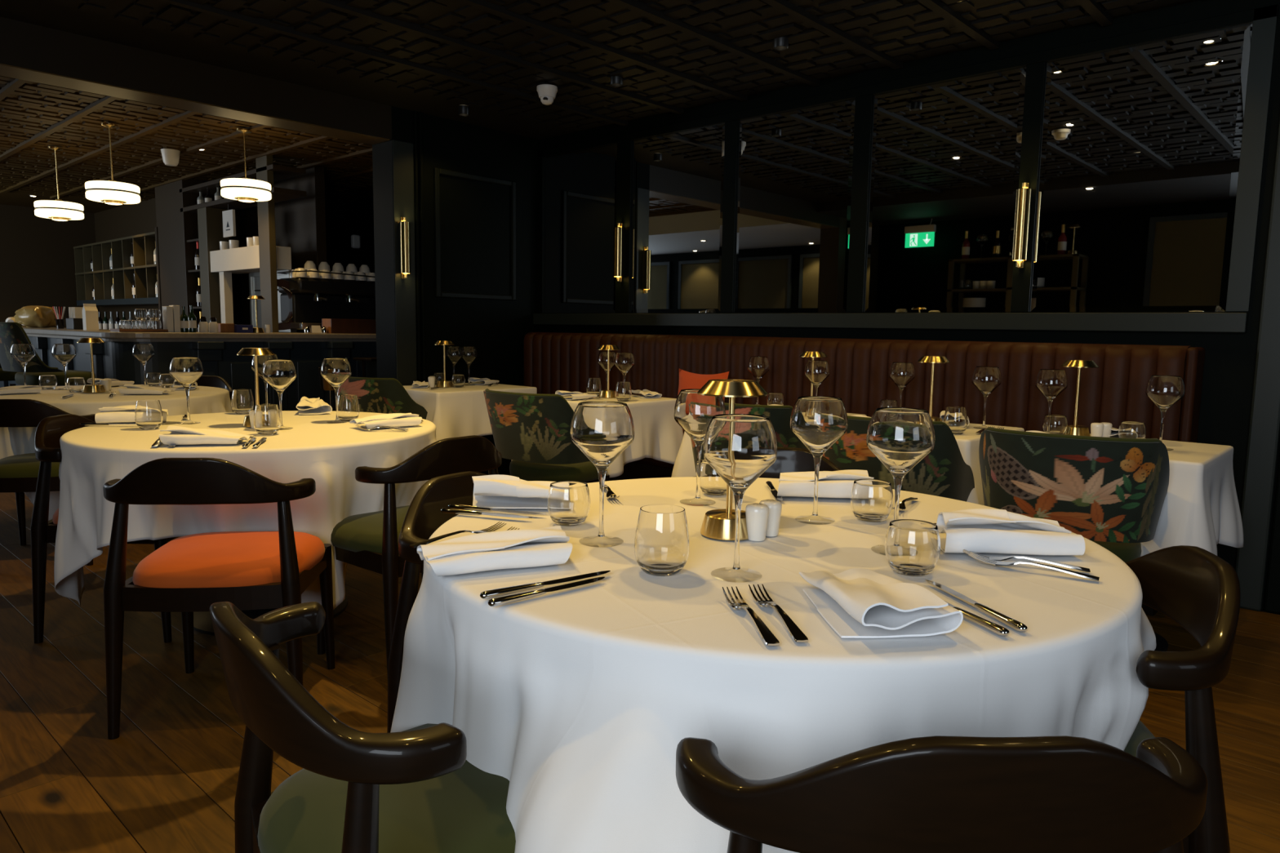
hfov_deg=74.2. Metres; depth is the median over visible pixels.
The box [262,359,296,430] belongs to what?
wine glass
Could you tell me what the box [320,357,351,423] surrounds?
wine glass
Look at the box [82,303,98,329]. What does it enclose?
milk carton
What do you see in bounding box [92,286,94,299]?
bottle
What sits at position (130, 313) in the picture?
bottle
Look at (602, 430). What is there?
bowl
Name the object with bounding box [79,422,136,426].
knife
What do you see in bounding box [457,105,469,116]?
recessed light
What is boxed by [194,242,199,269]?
bottle
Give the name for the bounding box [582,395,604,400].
fork
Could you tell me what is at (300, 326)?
drip tray
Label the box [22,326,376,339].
countertop
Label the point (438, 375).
tumbler
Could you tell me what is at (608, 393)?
table lamp
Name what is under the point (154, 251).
bottle
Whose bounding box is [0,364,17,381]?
chair
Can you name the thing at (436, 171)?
trim
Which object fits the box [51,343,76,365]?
bowl
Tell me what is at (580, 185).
wall mirror
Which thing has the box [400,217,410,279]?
wall sconce
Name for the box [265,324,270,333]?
cup stack
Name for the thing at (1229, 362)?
wall
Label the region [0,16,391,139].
ceiling beam
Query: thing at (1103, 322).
trim
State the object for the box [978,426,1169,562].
floral chair
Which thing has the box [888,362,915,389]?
bowl
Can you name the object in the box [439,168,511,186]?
trim
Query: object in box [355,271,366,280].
cup
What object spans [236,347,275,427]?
table lamp
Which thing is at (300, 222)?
wall
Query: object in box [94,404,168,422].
napkin
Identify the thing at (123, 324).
tumbler
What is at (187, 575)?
chair
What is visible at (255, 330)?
table lamp
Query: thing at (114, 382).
napkin
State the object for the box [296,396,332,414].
napkin
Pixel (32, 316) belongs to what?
vase
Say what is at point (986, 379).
bowl
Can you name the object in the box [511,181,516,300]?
trim
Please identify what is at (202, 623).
table base
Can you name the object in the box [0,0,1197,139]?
ceiling
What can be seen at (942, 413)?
napkin
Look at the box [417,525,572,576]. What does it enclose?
napkin
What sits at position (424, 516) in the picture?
chair
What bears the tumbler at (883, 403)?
on the tablecloth at (968, 442)
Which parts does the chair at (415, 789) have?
leg, seat frame, rail, leg, seat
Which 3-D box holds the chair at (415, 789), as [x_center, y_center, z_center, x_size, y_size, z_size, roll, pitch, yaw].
[-0.313,0.618,1.239,0.537,0.800,0.572,-4,8,-37]
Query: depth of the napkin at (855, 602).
1.16 m
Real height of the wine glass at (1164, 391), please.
0.266 m
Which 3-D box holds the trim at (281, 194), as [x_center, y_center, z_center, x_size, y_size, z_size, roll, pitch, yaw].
[-3.910,-2.181,8.238,2.200,0.045,0.300,7,9,42]
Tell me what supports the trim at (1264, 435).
attached to the wall at (1229, 362)
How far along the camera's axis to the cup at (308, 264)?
7.90 m
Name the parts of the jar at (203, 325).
lid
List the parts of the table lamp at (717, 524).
stem, lamp shade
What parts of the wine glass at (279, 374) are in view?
stem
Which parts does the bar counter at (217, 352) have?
moulding, panel, panel, panel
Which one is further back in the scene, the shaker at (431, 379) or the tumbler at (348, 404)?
the shaker at (431, 379)
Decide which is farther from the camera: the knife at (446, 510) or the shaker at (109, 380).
the shaker at (109, 380)
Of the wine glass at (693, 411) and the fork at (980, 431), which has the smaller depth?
the wine glass at (693, 411)
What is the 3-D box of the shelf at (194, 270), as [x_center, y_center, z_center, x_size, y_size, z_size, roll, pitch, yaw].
[-4.551,-1.624,8.845,0.380,0.020,0.200,7,9,42]
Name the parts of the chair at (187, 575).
leg, leg, rail, seat frame, seat, leg, leg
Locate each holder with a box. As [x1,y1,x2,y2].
[162,306,173,332]
[168,305,180,332]
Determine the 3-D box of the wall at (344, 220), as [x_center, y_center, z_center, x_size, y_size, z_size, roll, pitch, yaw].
[-3.395,-1.481,10.461,8.500,2.760,0.150,7,9,42]
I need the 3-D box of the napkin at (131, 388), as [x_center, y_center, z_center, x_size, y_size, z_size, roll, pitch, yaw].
[-2.769,-0.209,4.749,0.254,0.054,0.149,0,7,-10]
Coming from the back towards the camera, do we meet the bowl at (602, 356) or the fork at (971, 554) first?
the bowl at (602, 356)
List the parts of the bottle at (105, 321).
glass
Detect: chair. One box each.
[0,321,96,386]
[0,364,17,381]
[0,399,95,565]
[30,413,177,643]
[102,457,335,739]
[192,375,234,412]
[209,601,515,852]
[316,435,502,675]
[337,376,427,419]
[386,471,486,733]
[483,388,609,483]
[675,735,1208,852]
[690,403,808,471]
[695,446,841,478]
[822,415,974,502]
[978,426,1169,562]
[1124,545,1240,852]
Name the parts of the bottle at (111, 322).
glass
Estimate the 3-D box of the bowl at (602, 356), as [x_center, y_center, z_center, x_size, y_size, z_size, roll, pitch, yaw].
[-0.197,-0.388,5.112,0.121,0.128,0.121,2,7,13]
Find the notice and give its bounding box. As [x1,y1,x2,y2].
[222,204,235,237]
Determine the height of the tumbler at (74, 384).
0.083 m
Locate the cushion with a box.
[677,368,728,430]
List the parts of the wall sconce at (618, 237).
plate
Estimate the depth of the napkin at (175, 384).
5.11 m
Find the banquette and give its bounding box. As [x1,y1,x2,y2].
[497,332,1205,615]
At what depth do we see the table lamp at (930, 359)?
3.65 m
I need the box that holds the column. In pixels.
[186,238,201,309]
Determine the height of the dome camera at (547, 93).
0.101 m
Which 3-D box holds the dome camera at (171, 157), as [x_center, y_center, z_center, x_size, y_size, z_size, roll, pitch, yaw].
[-4.083,-2.336,7.358,0.150,0.130,0.150,7,9,42]
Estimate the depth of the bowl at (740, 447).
1.34 m
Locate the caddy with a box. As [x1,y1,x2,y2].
[66,306,83,329]
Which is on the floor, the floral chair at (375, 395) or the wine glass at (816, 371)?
the floral chair at (375, 395)
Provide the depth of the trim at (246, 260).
7.99 m
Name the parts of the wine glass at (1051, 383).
stem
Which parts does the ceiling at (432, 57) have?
fret panel, fret panel, fret panel, fret panel, fret panel, fret panel, fret panel, fret panel, fret panel, fret panel, fret panel, fret panel, fret panel, fret panel, fret panel, fret panel, fret panel, fret panel, fret panel, fret panel, fret panel, fret panel, fret panel, fret panel, fret panel, fret panel, fret panel, fret panel, fret panel, fret panel, fret panel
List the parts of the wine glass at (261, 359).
stem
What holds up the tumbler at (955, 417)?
on the tablecloth at (968, 442)
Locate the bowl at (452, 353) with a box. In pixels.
[445,346,461,364]
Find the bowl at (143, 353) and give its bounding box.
[132,343,154,364]
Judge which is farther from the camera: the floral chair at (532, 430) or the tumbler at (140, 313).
the tumbler at (140, 313)
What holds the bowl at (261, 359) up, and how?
on the wine glass at (261, 359)
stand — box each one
[303,325,327,333]
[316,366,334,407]
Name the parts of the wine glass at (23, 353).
stem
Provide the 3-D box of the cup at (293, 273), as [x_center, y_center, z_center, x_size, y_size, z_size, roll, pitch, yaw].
[-3.149,-1.411,7.790,0.110,0.083,0.110,1,7,2]
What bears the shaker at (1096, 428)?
on the tablecloth at (1201, 508)
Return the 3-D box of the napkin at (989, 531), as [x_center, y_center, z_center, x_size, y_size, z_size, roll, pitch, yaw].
[0.687,0.199,1.598,0.258,0.069,0.142,1,7,3]
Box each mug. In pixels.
[219,240,229,249]
[228,240,239,248]
[246,237,253,246]
[253,236,258,245]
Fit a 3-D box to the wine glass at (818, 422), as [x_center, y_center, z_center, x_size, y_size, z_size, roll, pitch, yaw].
[0.380,0.071,1.814,0.120,0.266,0.120,-6,9,-44]
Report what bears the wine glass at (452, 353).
on the tablecloth at (455, 412)
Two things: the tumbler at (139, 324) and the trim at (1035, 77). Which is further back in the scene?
the tumbler at (139, 324)
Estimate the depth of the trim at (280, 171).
7.83 m
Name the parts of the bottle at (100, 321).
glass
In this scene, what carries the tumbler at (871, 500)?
on the tablecloth at (584, 698)
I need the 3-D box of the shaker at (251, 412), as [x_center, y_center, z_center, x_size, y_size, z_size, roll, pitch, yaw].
[-1.495,-0.029,3.289,0.046,0.070,0.046,7,9,42]
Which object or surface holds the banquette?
on the floor
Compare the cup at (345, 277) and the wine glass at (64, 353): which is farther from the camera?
the cup at (345, 277)
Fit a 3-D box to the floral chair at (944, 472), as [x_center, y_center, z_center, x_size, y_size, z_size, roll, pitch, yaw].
[1.022,0.365,3.402,0.577,0.847,0.585,6,9,40]
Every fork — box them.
[151,437,160,447]
[355,425,408,430]
[357,426,407,431]
[409,521,506,547]
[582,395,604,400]
[604,484,619,497]
[722,586,779,645]
[748,584,808,642]
[892,497,918,511]
[963,549,1090,572]
[968,551,1099,581]
[975,426,994,433]
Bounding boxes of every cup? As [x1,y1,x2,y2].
[53,306,65,328]
[292,268,297,277]
[294,267,307,277]
[303,260,315,270]
[307,268,319,278]
[318,262,330,271]
[320,269,332,279]
[332,262,344,271]
[332,270,343,279]
[343,271,355,279]
[345,263,357,272]
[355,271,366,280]
[359,264,370,273]
[366,272,374,281]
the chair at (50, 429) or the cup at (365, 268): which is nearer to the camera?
the chair at (50, 429)
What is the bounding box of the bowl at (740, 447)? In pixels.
[702,413,777,495]
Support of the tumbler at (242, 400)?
on the tablecloth at (328, 454)
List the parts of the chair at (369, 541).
leg, seat, seat frame, leg, rail, leg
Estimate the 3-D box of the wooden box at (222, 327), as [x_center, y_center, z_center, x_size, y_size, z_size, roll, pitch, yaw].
[-3.412,-0.811,6.954,0.100,0.075,0.110,7,9,42]
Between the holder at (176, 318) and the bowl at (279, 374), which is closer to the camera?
the bowl at (279, 374)
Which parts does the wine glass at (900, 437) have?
stem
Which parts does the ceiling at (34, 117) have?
fret panel, fret panel, fret panel, fret panel, fret panel, fret panel, fret panel, fret panel, fret panel, fret panel, fret panel, fret panel, fret panel, fret panel, fret panel, fret panel, fret panel, fret panel, fret panel, fret panel, fret panel, fret panel, fret panel, fret panel, fret panel, fret panel, fret panel, fret panel, fret panel, fret panel, fret panel, fret panel, fret panel, fret panel, fret panel, fret panel, fret panel, fret panel, fret panel, fret panel, fret panel, fret panel, fret panel, fret panel, fret panel, fret panel, fret panel, fret panel, fret panel, fret panel, fret panel, fret panel, fret panel, fret panel, fret panel, fret panel, fret panel, fret panel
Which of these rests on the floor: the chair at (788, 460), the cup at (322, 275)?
the chair at (788, 460)
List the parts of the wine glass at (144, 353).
stem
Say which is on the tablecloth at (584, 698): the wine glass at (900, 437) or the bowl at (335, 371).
the wine glass at (900, 437)
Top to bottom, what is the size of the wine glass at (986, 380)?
0.266 m
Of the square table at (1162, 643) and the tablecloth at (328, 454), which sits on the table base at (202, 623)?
the tablecloth at (328, 454)
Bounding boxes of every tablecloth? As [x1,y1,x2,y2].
[0,384,232,520]
[53,410,436,609]
[390,476,1156,852]
[403,382,537,440]
[511,392,684,477]
[671,413,866,477]
[942,421,1024,505]
[1089,433,1243,556]
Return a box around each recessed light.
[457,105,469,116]
[610,75,622,87]
[773,35,788,50]
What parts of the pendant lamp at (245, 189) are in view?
rod, glass, glass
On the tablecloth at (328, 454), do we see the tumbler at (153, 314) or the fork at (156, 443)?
the fork at (156, 443)
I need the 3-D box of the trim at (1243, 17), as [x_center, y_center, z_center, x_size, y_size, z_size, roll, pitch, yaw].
[0.910,-1.899,4.994,4.601,0.050,0.030,7,9,42]
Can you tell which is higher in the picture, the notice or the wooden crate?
the notice
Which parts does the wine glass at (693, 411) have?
stem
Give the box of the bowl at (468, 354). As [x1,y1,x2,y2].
[460,346,477,365]
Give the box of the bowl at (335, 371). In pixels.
[320,357,351,389]
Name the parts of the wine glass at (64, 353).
stem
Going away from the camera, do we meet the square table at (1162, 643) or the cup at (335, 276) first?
the square table at (1162, 643)
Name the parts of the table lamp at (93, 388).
lamp shade, stem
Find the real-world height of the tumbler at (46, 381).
0.083 m
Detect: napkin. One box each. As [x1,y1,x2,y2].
[0,385,41,394]
[87,377,133,386]
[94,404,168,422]
[118,383,174,394]
[159,425,253,444]
[173,379,197,390]
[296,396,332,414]
[349,413,422,428]
[410,381,428,387]
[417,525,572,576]
[467,377,498,385]
[471,474,555,508]
[555,390,597,399]
[631,389,662,398]
[777,469,873,497]
[799,568,963,638]
[936,508,1084,555]
[939,410,968,426]
[1026,431,1048,433]
[1108,427,1119,437]
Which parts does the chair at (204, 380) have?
rail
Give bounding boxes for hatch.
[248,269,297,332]
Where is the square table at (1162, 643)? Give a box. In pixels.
[1154,632,1168,651]
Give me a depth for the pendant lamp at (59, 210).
7.21 m
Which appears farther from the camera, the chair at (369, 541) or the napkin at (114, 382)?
the napkin at (114, 382)
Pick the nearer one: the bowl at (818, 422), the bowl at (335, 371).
the bowl at (818, 422)
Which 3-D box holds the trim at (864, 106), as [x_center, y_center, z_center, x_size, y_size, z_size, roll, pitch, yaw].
[1.238,-1.242,4.761,0.101,1.190,0.026,7,9,42]
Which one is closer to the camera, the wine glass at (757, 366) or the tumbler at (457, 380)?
the wine glass at (757, 366)
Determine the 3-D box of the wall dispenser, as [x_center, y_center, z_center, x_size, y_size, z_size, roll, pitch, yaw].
[-3.227,-2.098,9.595,0.060,0.150,0.100,7,9,42]
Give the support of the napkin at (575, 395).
on the tablecloth at (658, 436)
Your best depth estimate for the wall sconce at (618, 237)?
5.95 m
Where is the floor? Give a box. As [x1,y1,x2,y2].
[0,492,1279,852]
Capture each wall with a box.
[0,204,99,328]
[93,198,158,320]
[229,166,326,333]
[324,197,374,273]
[372,106,539,475]
[539,0,1279,609]
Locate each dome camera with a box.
[160,148,180,165]
[536,84,557,105]
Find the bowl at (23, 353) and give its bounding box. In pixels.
[10,343,35,366]
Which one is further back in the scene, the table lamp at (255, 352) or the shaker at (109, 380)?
the shaker at (109, 380)
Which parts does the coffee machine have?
filter handle, cup rail, filter handle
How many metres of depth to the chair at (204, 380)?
5.73 m
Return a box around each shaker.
[99,378,109,391]
[105,377,111,390]
[248,409,254,428]
[427,376,435,386]
[745,502,768,541]
[759,499,782,536]
[1090,422,1103,436]
[1101,422,1112,437]
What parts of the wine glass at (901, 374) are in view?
stem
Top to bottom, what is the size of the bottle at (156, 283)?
0.271 m
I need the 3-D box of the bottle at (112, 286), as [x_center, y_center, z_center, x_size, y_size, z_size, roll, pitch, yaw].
[-6.716,-1.760,10.804,0.073,0.271,0.073,7,9,42]
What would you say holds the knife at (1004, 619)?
on the tablecloth at (584, 698)
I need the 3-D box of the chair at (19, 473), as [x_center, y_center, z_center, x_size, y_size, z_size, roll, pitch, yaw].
[-2.909,0.244,4.139,0.572,0.800,0.537,-1,7,-12]
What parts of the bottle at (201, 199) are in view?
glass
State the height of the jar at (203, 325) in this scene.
0.128 m
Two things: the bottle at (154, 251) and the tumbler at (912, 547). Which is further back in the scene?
the bottle at (154, 251)
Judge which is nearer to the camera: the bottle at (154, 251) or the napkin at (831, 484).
the napkin at (831, 484)
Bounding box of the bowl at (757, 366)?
[746,356,769,380]
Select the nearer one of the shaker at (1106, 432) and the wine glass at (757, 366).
the shaker at (1106, 432)
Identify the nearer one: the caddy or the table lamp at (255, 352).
the table lamp at (255, 352)
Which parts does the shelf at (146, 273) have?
shelf, shelf, shelf, post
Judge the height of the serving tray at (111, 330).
0.022 m
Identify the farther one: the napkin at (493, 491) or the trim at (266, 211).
the trim at (266, 211)
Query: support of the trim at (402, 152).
attached to the wall at (475, 216)
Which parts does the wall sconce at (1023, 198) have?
plate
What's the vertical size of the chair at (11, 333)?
1.142 m
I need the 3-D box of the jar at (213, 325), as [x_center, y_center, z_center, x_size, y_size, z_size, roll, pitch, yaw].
[-3.449,-0.824,6.837,0.066,0.128,0.066,7,9,42]
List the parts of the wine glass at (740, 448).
stem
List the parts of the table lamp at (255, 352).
lamp shade, stem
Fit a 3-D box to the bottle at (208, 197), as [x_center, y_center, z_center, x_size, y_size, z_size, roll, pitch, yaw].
[-4.385,-2.329,8.593,0.069,0.150,0.069,7,9,42]
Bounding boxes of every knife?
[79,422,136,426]
[241,437,256,448]
[252,437,266,448]
[440,507,532,518]
[448,503,546,514]
[480,570,610,599]
[487,577,604,606]
[765,480,782,501]
[924,579,1027,632]
[942,600,1009,636]
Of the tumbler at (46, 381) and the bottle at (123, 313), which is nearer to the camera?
the tumbler at (46, 381)
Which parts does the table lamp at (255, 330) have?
lamp shade, stem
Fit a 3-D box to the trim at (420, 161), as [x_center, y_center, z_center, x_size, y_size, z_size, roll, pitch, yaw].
[-1.514,-0.844,5.890,0.036,2.600,0.025,7,9,42]
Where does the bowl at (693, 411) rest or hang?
on the wine glass at (693, 411)
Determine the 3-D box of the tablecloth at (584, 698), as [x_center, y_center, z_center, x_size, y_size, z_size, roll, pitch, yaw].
[0.244,0.549,1.750,1.440,0.668,1.362,-3,8,-32]
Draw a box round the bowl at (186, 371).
[168,356,203,389]
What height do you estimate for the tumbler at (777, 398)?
0.083 m
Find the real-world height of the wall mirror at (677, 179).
1.190 m
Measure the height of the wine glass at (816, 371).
0.266 m
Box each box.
[217,323,234,333]
[234,324,253,333]
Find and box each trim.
[0,63,389,144]
[155,177,204,332]
[180,164,306,195]
[180,186,306,213]
[197,207,229,332]
[209,244,291,273]
[218,271,233,323]
[255,155,279,332]
[391,139,417,386]
[413,111,421,382]
[417,111,426,382]
[433,167,440,297]
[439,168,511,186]
[440,291,511,300]
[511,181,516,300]
[533,312,1248,333]
[537,4,1279,157]
[537,150,544,313]
[614,140,632,312]
[720,120,738,312]
[846,93,873,312]
[1010,61,1046,311]
[1225,4,1279,311]
[1235,118,1279,611]
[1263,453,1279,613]
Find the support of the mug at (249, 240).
on the trim at (246, 260)
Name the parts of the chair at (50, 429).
leg, seat, rail, seat frame, leg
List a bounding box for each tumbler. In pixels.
[38,374,57,389]
[66,377,85,392]
[119,320,133,328]
[132,320,135,328]
[133,308,147,319]
[134,320,148,328]
[134,400,163,429]
[146,372,160,386]
[147,309,160,319]
[148,320,161,328]
[159,373,174,387]
[231,389,253,414]
[253,404,280,435]
[337,394,359,421]
[432,372,446,385]
[451,374,465,387]
[546,480,591,526]
[586,377,601,396]
[615,381,631,401]
[634,504,689,576]
[699,458,726,495]
[766,392,784,405]
[850,479,893,522]
[878,400,897,408]
[884,519,940,576]
[943,406,967,434]
[1042,414,1067,434]
[1118,421,1146,438]
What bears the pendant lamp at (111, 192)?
hanging from the ceiling at (34, 117)
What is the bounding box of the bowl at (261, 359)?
[251,353,278,381]
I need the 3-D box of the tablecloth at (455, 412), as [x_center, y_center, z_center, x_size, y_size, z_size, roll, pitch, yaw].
[-1.209,-0.083,5.734,0.779,0.370,0.956,7,9,42]
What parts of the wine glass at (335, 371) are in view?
stem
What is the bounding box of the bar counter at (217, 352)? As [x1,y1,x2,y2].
[0,326,377,411]
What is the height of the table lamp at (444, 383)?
0.308 m
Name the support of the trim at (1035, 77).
attached to the wall at (1229, 362)
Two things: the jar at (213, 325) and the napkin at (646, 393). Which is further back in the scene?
the jar at (213, 325)
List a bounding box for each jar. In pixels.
[199,316,208,332]
[208,316,217,332]
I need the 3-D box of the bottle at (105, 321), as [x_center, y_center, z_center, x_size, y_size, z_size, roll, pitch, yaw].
[-7.077,-1.382,11.203,0.073,0.280,0.073,7,9,42]
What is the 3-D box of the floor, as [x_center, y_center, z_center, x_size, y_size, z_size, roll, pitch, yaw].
[-2.686,0.629,4.832,17.473,0.120,7.450,7,9,42]
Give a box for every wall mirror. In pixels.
[543,143,617,313]
[630,122,724,312]
[733,97,855,312]
[863,66,1026,312]
[1030,22,1252,311]
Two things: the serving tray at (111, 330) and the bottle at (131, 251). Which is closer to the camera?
the serving tray at (111, 330)
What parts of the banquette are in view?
seat, panel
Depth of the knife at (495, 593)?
1.30 m
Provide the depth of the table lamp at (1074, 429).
3.38 m
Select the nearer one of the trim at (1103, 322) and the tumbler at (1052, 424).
the tumbler at (1052, 424)
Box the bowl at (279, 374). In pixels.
[262,359,296,393]
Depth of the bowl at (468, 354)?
5.81 m
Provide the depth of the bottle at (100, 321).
11.35 m
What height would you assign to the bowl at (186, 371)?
0.128 m
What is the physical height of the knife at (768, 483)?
0.011 m
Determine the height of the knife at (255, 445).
0.011 m
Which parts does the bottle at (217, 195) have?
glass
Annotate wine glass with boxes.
[10,343,35,385]
[51,343,76,389]
[132,343,154,386]
[168,356,203,424]
[251,353,278,404]
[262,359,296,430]
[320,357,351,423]
[445,346,461,374]
[460,346,477,385]
[570,401,634,547]
[597,351,616,390]
[613,352,635,381]
[673,388,725,506]
[702,413,777,582]
[746,356,769,404]
[790,395,848,524]
[804,360,830,395]
[866,407,934,555]
[888,362,915,407]
[971,366,1001,429]
[1035,368,1067,414]
[1145,375,1184,450]
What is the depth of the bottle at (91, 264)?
11.27 m
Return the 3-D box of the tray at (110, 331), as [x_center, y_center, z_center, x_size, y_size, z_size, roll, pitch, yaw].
[-3.858,-0.733,6.520,0.220,0.006,0.340,7,9,42]
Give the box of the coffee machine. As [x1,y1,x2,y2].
[276,270,375,329]
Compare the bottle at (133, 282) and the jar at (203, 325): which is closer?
the jar at (203, 325)
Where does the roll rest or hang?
on the bar counter at (217, 352)
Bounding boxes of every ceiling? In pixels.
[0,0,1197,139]
[0,75,373,213]
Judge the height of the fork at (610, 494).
0.015 m
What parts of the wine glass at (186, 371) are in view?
stem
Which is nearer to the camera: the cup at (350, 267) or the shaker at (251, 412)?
the shaker at (251, 412)
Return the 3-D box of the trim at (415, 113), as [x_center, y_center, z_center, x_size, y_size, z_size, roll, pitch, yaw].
[-1.542,-0.842,5.865,0.028,2.600,0.020,7,9,42]
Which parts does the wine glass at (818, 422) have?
stem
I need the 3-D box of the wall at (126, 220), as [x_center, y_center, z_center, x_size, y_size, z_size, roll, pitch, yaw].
[-6.380,-1.529,10.920,3.480,2.660,0.110,7,9,42]
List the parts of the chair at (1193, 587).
seat, rail, seat frame, leg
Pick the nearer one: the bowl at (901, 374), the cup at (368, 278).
the bowl at (901, 374)
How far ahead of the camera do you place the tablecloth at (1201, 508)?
2.82 m
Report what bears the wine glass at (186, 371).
on the tablecloth at (328, 454)
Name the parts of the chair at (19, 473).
leg, seat, seat frame, rail, leg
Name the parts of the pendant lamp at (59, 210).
rod, glass, glass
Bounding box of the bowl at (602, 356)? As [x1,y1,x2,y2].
[597,351,616,373]
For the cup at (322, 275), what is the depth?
7.82 m
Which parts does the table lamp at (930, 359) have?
stem, lamp shade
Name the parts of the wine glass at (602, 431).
stem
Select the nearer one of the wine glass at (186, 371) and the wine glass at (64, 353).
the wine glass at (186, 371)
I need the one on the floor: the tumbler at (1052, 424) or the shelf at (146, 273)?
the shelf at (146, 273)
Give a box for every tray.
[66,318,83,329]
[110,328,168,332]
[110,330,168,332]
[278,322,321,329]
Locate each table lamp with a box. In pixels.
[76,337,105,392]
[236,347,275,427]
[247,295,265,333]
[433,340,454,387]
[597,345,620,398]
[697,379,768,541]
[799,351,827,395]
[916,355,950,422]
[1060,360,1099,435]
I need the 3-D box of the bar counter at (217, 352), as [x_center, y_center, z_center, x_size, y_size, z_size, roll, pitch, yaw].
[-4.949,-0.549,9.520,6.240,1.078,3.430,7,9,42]
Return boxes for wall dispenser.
[351,234,359,248]
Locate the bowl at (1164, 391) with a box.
[1145,375,1184,411]
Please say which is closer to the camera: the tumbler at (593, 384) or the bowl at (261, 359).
the bowl at (261, 359)
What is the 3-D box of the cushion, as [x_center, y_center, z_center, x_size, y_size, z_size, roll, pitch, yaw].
[0.369,-0.146,5.153,0.138,0.397,0.413,-4,8,-37]
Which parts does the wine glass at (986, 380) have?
stem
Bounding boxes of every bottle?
[90,257,93,271]
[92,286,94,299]
[97,311,102,328]
[102,311,108,329]
[108,311,115,329]
[109,248,112,269]
[111,278,114,298]
[114,311,119,328]
[121,311,126,319]
[128,311,133,319]
[130,242,133,266]
[132,273,135,297]
[153,245,156,263]
[155,278,158,297]
[180,306,188,332]
[187,305,196,332]
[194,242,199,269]
[195,277,201,306]
[197,191,204,204]
[197,311,201,332]
[204,189,212,202]
[214,186,222,199]
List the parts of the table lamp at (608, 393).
stem, lamp shade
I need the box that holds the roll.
[5,316,16,322]
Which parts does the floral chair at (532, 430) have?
seat, seat frame, leg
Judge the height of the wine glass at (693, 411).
0.266 m
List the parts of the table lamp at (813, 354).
stem, lamp shade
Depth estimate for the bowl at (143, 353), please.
5.22 m
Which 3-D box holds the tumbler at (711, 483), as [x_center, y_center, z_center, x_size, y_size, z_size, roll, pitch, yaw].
[0.189,0.126,2.110,0.091,0.083,0.091,1,7,-2]
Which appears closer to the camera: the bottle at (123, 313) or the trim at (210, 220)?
the trim at (210, 220)
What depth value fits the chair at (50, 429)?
3.03 m
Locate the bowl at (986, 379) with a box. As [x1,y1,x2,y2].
[971,366,1001,396]
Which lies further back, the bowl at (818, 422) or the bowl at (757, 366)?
the bowl at (757, 366)
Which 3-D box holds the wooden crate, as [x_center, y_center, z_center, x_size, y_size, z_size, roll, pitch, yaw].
[-2.622,-0.920,7.762,0.180,0.130,0.540,7,9,42]
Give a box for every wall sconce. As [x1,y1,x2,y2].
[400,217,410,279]
[613,222,623,281]
[1012,182,1031,268]
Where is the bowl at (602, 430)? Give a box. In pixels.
[570,401,634,471]
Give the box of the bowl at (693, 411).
[673,388,725,445]
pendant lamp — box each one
[33,146,84,221]
[84,122,140,204]
[220,128,271,202]
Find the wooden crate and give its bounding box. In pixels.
[321,318,376,333]
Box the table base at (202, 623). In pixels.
[193,595,347,635]
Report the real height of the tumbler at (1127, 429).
0.083 m
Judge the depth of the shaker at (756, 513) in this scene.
1.64 m
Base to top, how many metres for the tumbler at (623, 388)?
0.108 m
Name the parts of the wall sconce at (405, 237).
plate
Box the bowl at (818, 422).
[790,395,848,457]
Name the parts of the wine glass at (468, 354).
stem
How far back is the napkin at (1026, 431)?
3.22 m
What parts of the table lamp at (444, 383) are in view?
lamp shade, stem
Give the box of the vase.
[13,305,62,327]
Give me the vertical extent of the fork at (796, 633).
0.015 m
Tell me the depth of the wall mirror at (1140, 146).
3.82 m
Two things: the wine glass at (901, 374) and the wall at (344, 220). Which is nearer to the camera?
the wine glass at (901, 374)
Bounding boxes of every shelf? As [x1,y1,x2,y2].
[73,226,162,328]
[186,238,198,243]
[187,269,199,272]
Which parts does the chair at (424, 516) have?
leg, rail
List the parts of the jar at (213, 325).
lid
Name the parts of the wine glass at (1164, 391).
stem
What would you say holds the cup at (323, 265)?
on the cup
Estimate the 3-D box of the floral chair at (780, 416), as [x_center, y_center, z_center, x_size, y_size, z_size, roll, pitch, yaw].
[0.530,0.295,3.947,0.577,0.847,0.585,5,8,32]
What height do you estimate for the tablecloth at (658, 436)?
0.390 m
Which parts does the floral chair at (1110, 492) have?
seat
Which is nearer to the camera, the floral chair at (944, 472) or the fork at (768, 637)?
the fork at (768, 637)
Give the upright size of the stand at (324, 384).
0.810 m
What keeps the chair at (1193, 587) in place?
on the floor
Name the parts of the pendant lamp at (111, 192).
rod, glass, glass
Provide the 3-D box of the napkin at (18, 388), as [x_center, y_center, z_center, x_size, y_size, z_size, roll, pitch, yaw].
[-3.430,-0.203,4.657,0.127,0.042,0.234,6,8,39]
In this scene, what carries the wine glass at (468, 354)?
on the tablecloth at (455, 412)
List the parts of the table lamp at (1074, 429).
stem, lamp shade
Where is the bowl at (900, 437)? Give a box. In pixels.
[866,407,934,479]

